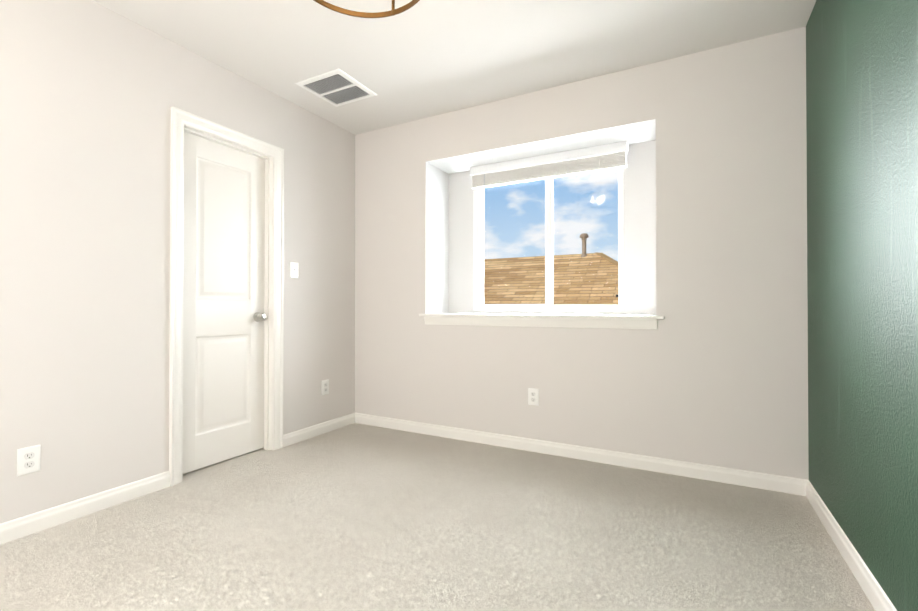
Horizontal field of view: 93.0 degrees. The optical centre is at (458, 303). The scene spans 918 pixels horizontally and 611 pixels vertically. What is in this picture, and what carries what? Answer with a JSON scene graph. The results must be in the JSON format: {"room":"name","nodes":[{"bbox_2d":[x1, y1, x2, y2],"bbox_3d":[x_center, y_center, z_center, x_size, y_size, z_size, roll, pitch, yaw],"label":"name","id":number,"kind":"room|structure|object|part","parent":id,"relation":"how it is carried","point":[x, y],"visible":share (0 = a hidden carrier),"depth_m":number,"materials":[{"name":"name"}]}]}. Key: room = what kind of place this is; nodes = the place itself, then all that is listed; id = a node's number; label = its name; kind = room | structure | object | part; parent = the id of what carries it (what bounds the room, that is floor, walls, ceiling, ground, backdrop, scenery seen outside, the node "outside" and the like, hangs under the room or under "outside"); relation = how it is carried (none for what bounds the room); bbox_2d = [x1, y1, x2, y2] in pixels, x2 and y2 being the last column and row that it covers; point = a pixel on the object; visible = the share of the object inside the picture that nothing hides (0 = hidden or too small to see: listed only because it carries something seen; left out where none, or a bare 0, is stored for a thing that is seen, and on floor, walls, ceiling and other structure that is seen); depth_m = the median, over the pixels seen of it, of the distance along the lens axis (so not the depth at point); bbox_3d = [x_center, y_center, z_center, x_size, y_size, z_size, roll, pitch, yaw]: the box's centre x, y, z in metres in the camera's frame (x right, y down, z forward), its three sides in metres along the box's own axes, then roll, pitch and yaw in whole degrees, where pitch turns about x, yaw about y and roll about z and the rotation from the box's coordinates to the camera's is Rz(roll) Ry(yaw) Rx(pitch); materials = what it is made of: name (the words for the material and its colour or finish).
{"room":"empty bedroom","nodes":[
{"label":"empty bedroom","id":0,"kind":"room"},
{"bbox_2d":[0,0,354,523],"bbox_3d":[-1.716,-0.231,2.413,0.115,2.510,4.154,0,0,28],"label":"wall","id":1,"kind":"structure","parent":0,"point":[92,93],"depth_m":2.20,"materials":[{"name":"white paint"}]},
{"bbox_2d":[17,444,40,475],"bbox_3d":[-1.901,0.693,1.927,0.009,0.117,0.077,0,0,28],"label":"electrical outlet","id":2,"kind":"object","parent":1,"relation":"attached to","point":[28,460],"visible":1,"depth_m":1.92,"materials":[{"name":"white plastic"}]},
{"bbox_2d":[0,471,169,544],"bbox_3d":[-2.096,0.975,1.556,0.013,0.085,2.010,0,0,28],"label":"baseboard","id":3,"kind":"structure","parent":1,"relation":"attached to","point":[30,524],"depth_m":2.08,"materials":[{"name":"white wood"}]},
{"bbox_2d":[183,132,264,473],"bbox_3d":[-1.531,-0.007,2.832,0.035,2.044,0.604,0,0,28],"label":"door","id":4,"kind":"structure","parent":1,"relation":"in","point":[224,301],"depth_m":2.81,"materials":[{"name":"white wood"}]},
{"bbox_2d":[253,312,265,321],"bbox_3d":[-1.373,0.093,3.019,0.069,0.066,0.066,0,0,28],"label":"door knob","id":5,"kind":"object","parent":4,"relation":"attached to","point":[258,316],"depth_m":3.01,"materials":[{"name":"grey metal"}]},
{"bbox_2d":[169,106,283,486],"bbox_3d":[-1.491,-0.041,2.811,0.136,2.135,0.760,0,0,28],"label":"door frame","id":6,"kind":"structure","parent":1,"relation":"attached to","point":[180,118],"depth_m":2.84,"materials":[{"name":"white wood"}]},
{"bbox_2d":[290,262,298,278],"bbox_3d":[-1.212,-0.245,3.218,0.017,0.117,0.077,0,0,28],"label":"light switch","id":7,"kind":"object","parent":1,"relation":"attached to","point":[294,269],"visible":1,"depth_m":3.22,"materials":[{"name":"white plastic"}]},
{"bbox_2d":[283,413,355,446],"bbox_3d":[-1.091,0.989,3.439,0.013,0.085,0.740,0,0,28],"label":"baseboard","id":8,"kind":"structure","parent":1,"relation":"attached to","point":[294,437],"depth_m":3.41,"materials":[{"name":"white wood"}]},
{"bbox_2d":[321,379,328,394],"bbox_3d":[-1.069,0.671,3.487,0.009,0.117,0.077,0,0,28],"label":"electrical outlet","id":9,"kind":"object","parent":1,"relation":"attached to","point":[324,387],"visible":1,"depth_m":3.48,"materials":[{"name":"white plastic"}]},
{"bbox_2d":[0,423,874,610],"bbox_3d":[-0.671,1.069,1.846,4.253,0.100,4.154,0,0,28],"label":"floor","id":10,"kind":"structure","parent":0,"point":[357,517],"depth_m":1.87,"materials":[{"name":"carpet"}]},
{"bbox_2d":[92,0,815,134],"bbox_3d":[-0.281,-1.542,1.658,3.368,0.100,4.154,0,0,28],"label":"ceiling","id":11,"kind":"structure","parent":0,"point":[421,59],"depth_m":2.45,"materials":[{"name":"white paint"}]},
{"bbox_2d":[295,68,376,106],"bbox_3d":[-0.840,-1.477,3.010,0.387,0.010,0.385,0,0,28],"label":"ceiling vent","id":12,"kind":"object","parent":11,"relation":"in","point":[337,87],"visible":1,"depth_m":2.98,"materials":[{"name":"white plastic"}]},
{"bbox_2d":[314,0,419,17],"bbox_3d":[-0.352,-1.323,1.510,0.503,0.340,0.503,0,0,28],"label":"ceiling light","id":13,"kind":"object","parent":11,"relation":"hanging from","point":[394,11],"visible":1,"depth_m":1.73,"materials":[{"name":"brown wood"}]},
{"bbox_2d":[355,26,808,479],"bbox_3d":[0.586,-0.225,3.273,3.138,2.510,0.470,0,0,28],"label":"wall","id":14,"kind":"structure","parent":0,"point":[712,369],"depth_m":2.75,"materials":[{"name":"white paint"}]},
{"bbox_2d":[528,388,538,405],"bbox_3d":[0.517,0.649,3.032,0.077,0.117,0.009,0,0,28],"label":"electrical outlet","id":15,"kind":"object","parent":14,"relation":"attached to","point":[533,396],"visible":1,"depth_m":3.03,"materials":[{"name":"white plastic"}]},
{"bbox_2d":[419,141,663,329],"bbox_3d":[0.572,-0.483,3.256,1.762,1.294,0.486,0,0,28],"label":"window","id":16,"kind":"structure","parent":14,"relation":"in","point":[548,168],"depth_m":3.29,"materials":[{"name":"white plastic"}]},
{"bbox_3d":[0.685,-0.536,3.421,1.077,1.097,0.036,0,0,28],"label":"glass","id":17,"kind":"part","parent":16,"relation":"part of","materials":[{"name":"clear glass"}]},
{"bbox_2d":[356,413,803,495],"bbox_3d":[0.465,0.986,3.055,3.120,0.085,0.013,0,0,28],"label":"baseboard","id":18,"kind":"structure","parent":14,"relation":"attached to","point":[778,483],"depth_m":2.79,"materials":[{"name":"white wood"}]},
{"bbox_2d":[806,0,917,610],"bbox_3d":[1.155,-0.243,0.882,0.115,2.510,4.154,0,0,28],"label":"wall","id":19,"kind":"structure","parent":0,"point":[862,156],"depth_m":1.54,"materials":[{"name":"paint"}]},
{"bbox_2d":[804,479,896,610],"bbox_3d":[1.015,0.969,0.746,0.013,0.085,3.569,0,0,28],"label":"baseboard","id":20,"kind":"structure","parent":19,"relation":"attached to","point":[876,595],"depth_m":1.68,"materials":[{"name":"white wood"}]},
{"label":"outside","id":21,"kind":"structure","parent":0,"visible":0},
{"bbox_2d":[484,253,618,304],"bbox_3d":[-2.020,0.634,12.359,21.980,3.468,10.400,0,0,28],"label":"roof","id":22,"kind":"structure","parent":21,"point":[532,287],"depth_m":9.16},
{"bbox_2d":[580,233,588,256],"bbox_3d":[2.796,-1.293,9.737,0.196,0.545,0.196,0,0,28],"label":"vent pipe","id":23,"kind":"object","parent":22,"relation":"on","point":[583,236],"depth_m":9.69,"materials":[{"name":"beige metal"}]},
{"bbox_2d":[595,252,617,265],"bbox_3d":[4.160,0.586,6.114,0.180,3.481,7.360,0,0,-17],"label":"caps","id":24,"kind":"object","parent":22,"relation":"on","point":[608,258],"depth_m":9.29,"materials":[{"name":"brown"}]}
]}

